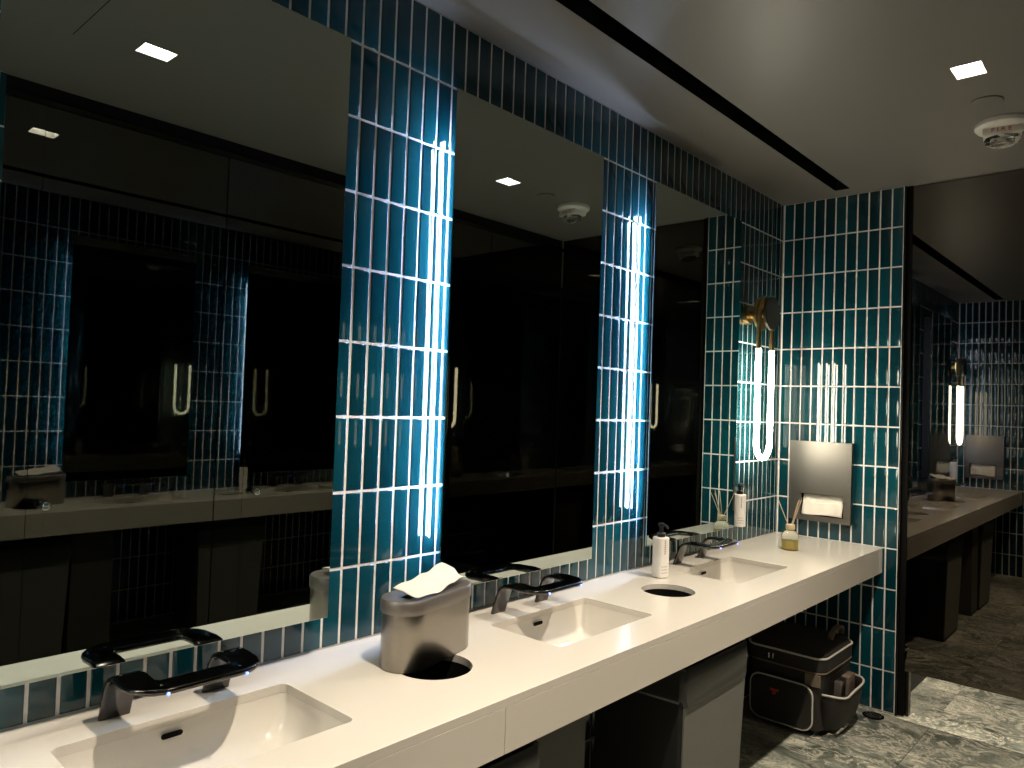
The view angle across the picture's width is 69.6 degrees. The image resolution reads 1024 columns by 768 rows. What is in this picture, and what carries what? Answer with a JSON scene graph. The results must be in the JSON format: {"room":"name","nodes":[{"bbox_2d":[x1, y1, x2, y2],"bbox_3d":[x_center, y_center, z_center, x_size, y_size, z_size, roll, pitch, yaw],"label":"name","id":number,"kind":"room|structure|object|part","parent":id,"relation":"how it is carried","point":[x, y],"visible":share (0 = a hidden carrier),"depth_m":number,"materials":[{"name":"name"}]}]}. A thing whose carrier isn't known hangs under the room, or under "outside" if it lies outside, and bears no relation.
{"room":"public restroom","nodes":[
{"label":"public restroom","id":0,"kind":"room"},
{"bbox_2d":[0,0,783,767],"bbox_3d":[-0.034,0.225,2.562,0.121,2.683,4.452,1,-2,42],"label":"wall","id":1,"kind":"structure","parent":0,"point":[409,60],"depth_m":2.22,"materials":[{"name":"tile"}]},
{"bbox_2d":[0,0,351,689],"bbox_3d":[-0.728,-0.171,1.645,0.076,1.498,0.762,1,-2,42],"label":"wall mirror","id":2,"kind":"object","parent":1,"relation":"attached to","point":[173,172],"visible":1,"depth_m":1.57,"materials":[{"name":"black mirror"}]},
{"bbox_2d":[0,532,882,767],"bbox_3d":[0.197,0.802,2.317,0.553,0.127,4.444,1,-2,42],"label":"countertop","id":3,"kind":"structure","parent":1,"relation":"attached to","point":[505,691],"depth_m":1.84,"materials":[{"name":"beige stone"}]},
{"bbox_2d":[98,647,259,720],"bbox_3d":[-0.673,0.635,1.529,0.198,0.103,0.275,1,-2,42],"label":"faucet","id":4,"kind":"object","parent":3,"relation":"on","point":[118,693],"visible":1,"depth_m":1.49,"materials":[{"name":"black metal"}]},
{"bbox_2d":[56,692,343,767],"bbox_3d":[-0.594,0.767,1.446,0.302,0.119,0.518,1,-2,42],"label":"sink basin","id":5,"kind":"object","parent":3,"relation":"in","point":[227,736],"visible":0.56,"depth_m":1.59,"materials":[{"name":"ceramic"}]},
{"bbox_2d":[380,578,471,673],"bbox_3d":[-0.224,0.626,1.942,0.130,0.174,0.314,1,-2,29],"label":"dispenser","id":6,"kind":"object","parent":3,"relation":"on","point":[417,634],"visible":0.86,"depth_m":1.84,"materials":[{"name":"metal"}]},
{"bbox_3d":[-0.222,0.557,1.944,0.130,0.034,0.314,1,-2,29],"label":"lid","id":7,"kind":"part","parent":6,"relation":"part of","materials":[{"name":"silver metal"}]},
{"bbox_2d":[394,562,465,597],"bbox_3d":[-0.209,0.516,1.950,0.091,0.043,0.253,1,-2,29],"label":"tissue","id":8,"kind":"object","parent":6,"relation":"on","point":[433,581],"visible":1,"depth_m":1.94,"materials":[{"name":"white paper"}]},
{"bbox_2d":[491,572,582,613],"bbox_3d":[0.097,0.685,2.381,0.198,0.103,0.275,1,-2,42],"label":"faucet","id":9,"kind":"object","parent":3,"relation":"on","point":[547,586],"visible":1,"depth_m":2.34,"materials":[{"name":"black metal"}]},
{"bbox_2d":[500,604,642,646],"bbox_3d":[0.193,0.818,2.311,0.302,0.119,0.518,1,-2,42],"label":"sink basin","id":10,"kind":"object","parent":3,"relation":"in","point":[570,625],"visible":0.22,"depth_m":2.48,"materials":[{"name":"ceramic"}]},
{"bbox_2d":[652,523,668,577],"bbox_3d":[0.599,0.663,2.939,0.054,0.214,0.070,3,-2,-28],"label":"pump bottle","id":11,"kind":"object","parent":3,"relation":"on","point":[660,556],"visible":1,"depth_m":2.92,"materials":[{"name":"white plastic"}]},
{"bbox_2d":[673,536,737,564],"bbox_3d":[0.861,0.735,3.226,0.198,0.103,0.275,1,-2,42],"label":"faucet","id":12,"kind":"object","parent":3,"relation":"on","point":[723,542],"visible":1,"depth_m":3.19,"materials":[{"name":"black metal"}]},
{"bbox_2d":[687,561,778,583],"bbox_3d":[0.943,0.867,3.136,0.302,0.119,0.518,1,-2,42],"label":"sink basin","id":13,"kind":"object","parent":3,"relation":"in","point":[729,571],"visible":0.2,"depth_m":3.34,"materials":[{"name":"ceramic"}]},
{"bbox_2d":[777,497,801,550],"bbox_3d":[1.367,0.689,3.640,0.128,0.252,0.081,1,-2,42],"label":"reed diffuser","id":14,"kind":"object","parent":3,"relation":"on","point":[789,537],"visible":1,"depth_m":3.61,"materials":[{"name":"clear glass"}]},
{"bbox_2d":[439,88,603,584],"bbox_3d":[0.038,-0.121,2.486,0.076,1.498,0.756,1,-2,42],"label":"wall mirror","id":15,"kind":"object","parent":1,"relation":"attached to","point":[517,496],"visible":0.9,"depth_m":2.41,"materials":[{"name":"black mirror"}]},
{"bbox_2d":[536,716,585,767],"bbox_3d":[-0.060,1.202,2.057,0.475,0.700,0.215,1,-2,42],"label":"waste bin","id":16,"kind":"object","parent":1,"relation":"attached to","point":[564,747],"depth_m":1.92,"materials":[{"name":"grey metal"}]},
{"bbox_2d":[645,182,741,545],"bbox_3d":[0.811,-0.070,3.337,0.076,1.498,0.792,1,-2,42],"label":"wall mirror","id":17,"kind":"object","parent":1,"relation":"attached to","point":[697,267],"visible":0.99,"depth_m":3.27,"materials":[{"name":"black mirror"}]},
{"bbox_2d":[734,483,745,526],"bbox_3d":[1.120,0.599,3.672,0.062,0.214,0.096,3,-2,-43],"label":"pump bottle","id":18,"kind":"object","parent":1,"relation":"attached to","point":[740,498],"visible":0.86,"depth_m":3.63,"materials":[{"name":"white plastic"}]},
{"bbox_2d":[741,296,779,460],"bbox_3d":[1.260,-0.030,3.781,0.149,0.841,0.187,1,-2,42],"label":"wall lamp","id":19,"kind":"object","parent":1,"relation":"attached to","point":[765,312],"visible":1,"depth_m":3.73,"materials":[{"name":"gold metal"}]},
{"bbox_2d":[416,0,1023,205],"bbox_3d":[1.752,-1.096,2.061,3.420,0.050,6.195,1,-2,42],"label":"ceiling","id":20,"kind":"structure","parent":0,"point":[868,91],"depth_m":2.57,"materials":[{"name":"white paint"}]},
{"bbox_2d":[556,0,848,190],"bbox_3d":[0.316,-1.171,2.309,0.084,0.114,4.243,1,-2,42],"label":"linear ceiling slot","id":21,"kind":"object","parent":20,"relation":"attached to","point":[588,11],"visible":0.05,"depth_m":2.74,"materials":[{"name":"black"}]},
{"bbox_2d":[951,61,986,79],"bbox_3d":[1.554,-1.088,2.507,0.096,0.044,0.116,1,-2,42],"label":"recessed light","id":22,"kind":"object","parent":20,"relation":"in","point":[976,68],"visible":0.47,"depth_m":2.54,"materials":[{"name":"white plastic"}]},
{"bbox_2d":[970,95,1003,107],"bbox_3d":[1.765,-1.048,2.739,0.106,0.006,0.106,1,-2,42],"label":"disc","id":23,"kind":"object","parent":20,"relation":"attached to","point":[987,101],"visible":1,"depth_m":2.73,"materials":[{"name":"white plastic"}]},
{"bbox_2d":[974,113,1023,148],"bbox_3d":[1.948,-0.988,2.929,0.194,0.102,0.194,1,-2,33],"label":"fire alarm","id":24,"kind":"object","parent":20,"relation":"attached to","point":[1003,131],"visible":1,"depth_m":2.88,"materials":[{"name":"white plastic"}]},
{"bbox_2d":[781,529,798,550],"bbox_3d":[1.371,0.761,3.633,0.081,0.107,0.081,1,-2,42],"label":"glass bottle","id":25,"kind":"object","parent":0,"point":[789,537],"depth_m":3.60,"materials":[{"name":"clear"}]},
{"bbox_2d":[776,187,904,713],"bbox_3d":[1.770,0.325,3.991,0.627,2.679,0.102,1,-2,42],"label":"wall","id":26,"kind":"structure","parent":0,"point":[842,279],"depth_m":3.90,"materials":[{"name":"tile"}]},
{"bbox_2d":[788,440,853,525],"bbox_3d":[1.667,0.527,3.982,0.325,0.428,0.034,1,-2,42],"label":"paper towel dispenser","id":27,"kind":"object","parent":26,"relation":"attached to","point":[820,468],"visible":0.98,"depth_m":3.96,"materials":[{"name":"metal"}]},
{"bbox_2d":[801,494,842,517],"bbox_3d":[1.672,0.654,3.970,0.214,0.118,0.028,1,-2,42],"label":"paper towel","id":28,"kind":"object","parent":27,"relation":"in","point":[813,504],"visible":1,"depth_m":3.97,"materials":[{"name":"white paper"}]},
{"bbox_2d":[898,186,913,715],"bbox_3d":[2.007,0.326,3.749,0.025,2.679,0.038,1,-2,42],"label":"trim","id":29,"kind":"structure","parent":26,"relation":"attached to","point":[901,676],"depth_m":3.73,"materials":[{"name":"black metal"}]},
{"bbox_2d":[904,169,1023,699],"bbox_3d":[2.421,0.219,3.367,1.098,2.452,0.018,1,-2,42],"label":"mirror panel","id":30,"kind":"object","parent":26,"relation":"in","point":[964,619],"depth_m":3.56,"materials":[{"name":"black glass"}]},
{"bbox_2d":[780,313,925,691],"bbox_3d":[2.279,0.363,4.660,0.720,2.683,1.515,1,-2,42],"label":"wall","id":31,"kind":"structure","parent":0,"point":[916,679],"depth_m":4.10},
{"bbox_2d":[894,186,907,715],"bbox_3d":[2.006,0.329,3.776,0.011,2.683,0.103,1,-2,42],"label":"trim","id":32,"kind":"structure","parent":31,"relation":"attached to","point":[906,187],"depth_m":3.74,"materials":[{"name":"brown metal"}]},
{"bbox_2d":[904,671,910,716],"bbox_3d":[1.997,1.554,3.718,0.016,0.232,0.043,1,-2,42],"label":"trim","id":33,"kind":"structure","parent":31,"relation":"attached to","point":[907,674],"depth_m":3.70,"materials":[{"name":"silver metal"}]},
{"bbox_2d":[739,677,1023,767],"bbox_3d":[1.658,1.639,1.984,3.420,0.060,6.195,1,-2,42],"label":"floor","id":34,"kind":"structure","parent":0,"point":[948,724],"depth_m":3.44,"materials":[{"name":"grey stone"}]},
{"bbox_2d":[478,740,539,767],"bbox_3d":[-0.230,1.199,1.748,0.381,0.676,0.466,1,-2,42],"label":"waste bin","id":35,"kind":"object","parent":34,"relation":"on","point":[526,756],"visible":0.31,"depth_m":1.76,"materials":[{"name":"grey plastic"}]},
{"bbox_2d":[594,639,747,767],"bbox_3d":[0.550,1.250,2.606,0.381,0.676,0.466,1,-2,42],"label":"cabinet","id":36,"kind":"object","parent":34,"relation":"on","point":[690,717],"visible":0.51,"depth_m":2.45,"materials":[{"name":"grey plastic"}]},
{"bbox_3d":[0.675,1.292,2.489,0.024,0.555,0.437,1,-2,42],"label":"panel","id":37,"kind":"part","parent":36,"relation":"part of","materials":[{"name":"grey plastic"}]},
{"bbox_2d":[749,622,864,734],"bbox_3d":[1.461,1.423,3.634,0.471,0.452,0.463,1,-2,42],"label":"bag","id":38,"kind":"object","parent":34,"relation":"on","point":[795,667],"visible":1,"depth_m":3.50,"materials":[{"name":"black fabric"}]},
{"bbox_3d":[1.442,1.298,3.675,0.376,0.102,0.429,1,-2,42],"label":"bag lid","id":39,"kind":"part","parent":38,"relation":"part of","materials":[{"name":"brown fabric"}]},
{"bbox_3d":[1.621,1.231,3.678,0.040,0.056,0.160,1,-2,42],"label":"carry handle","id":40,"kind":"part","parent":38,"relation":"part of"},
{"bbox_2d":[834,677,845,696],"bbox_3d":[1.536,1.454,3.455,0.036,0.136,0.086,1,-2,39],"label":"carton","id":41,"kind":"object","parent":38,"relation":"in","point":[840,683],"visible":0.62,"depth_m":3.43,"materials":[{"name":"grey cardboard"}]},
{"bbox_2d":[842,671,854,695],"bbox_3d":[1.609,1.460,3.532,0.040,0.147,0.092,0,-2,44],"label":"pack","id":42,"kind":"object","parent":38,"relation":"in","point":[850,676],"visible":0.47,"depth_m":3.51,"materials":[{"name":"cardboard"}]},
{"bbox_2d":[862,711,883,719],"bbox_3d":[1.809,1.660,3.693,0.100,0.004,0.100,1,-2,42],"label":"floor drain","id":43,"kind":"object","parent":34,"relation":"on","point":[869,714],"visible":1,"depth_m":3.69,"materials":[{"name":"brown metal"}]}
]}

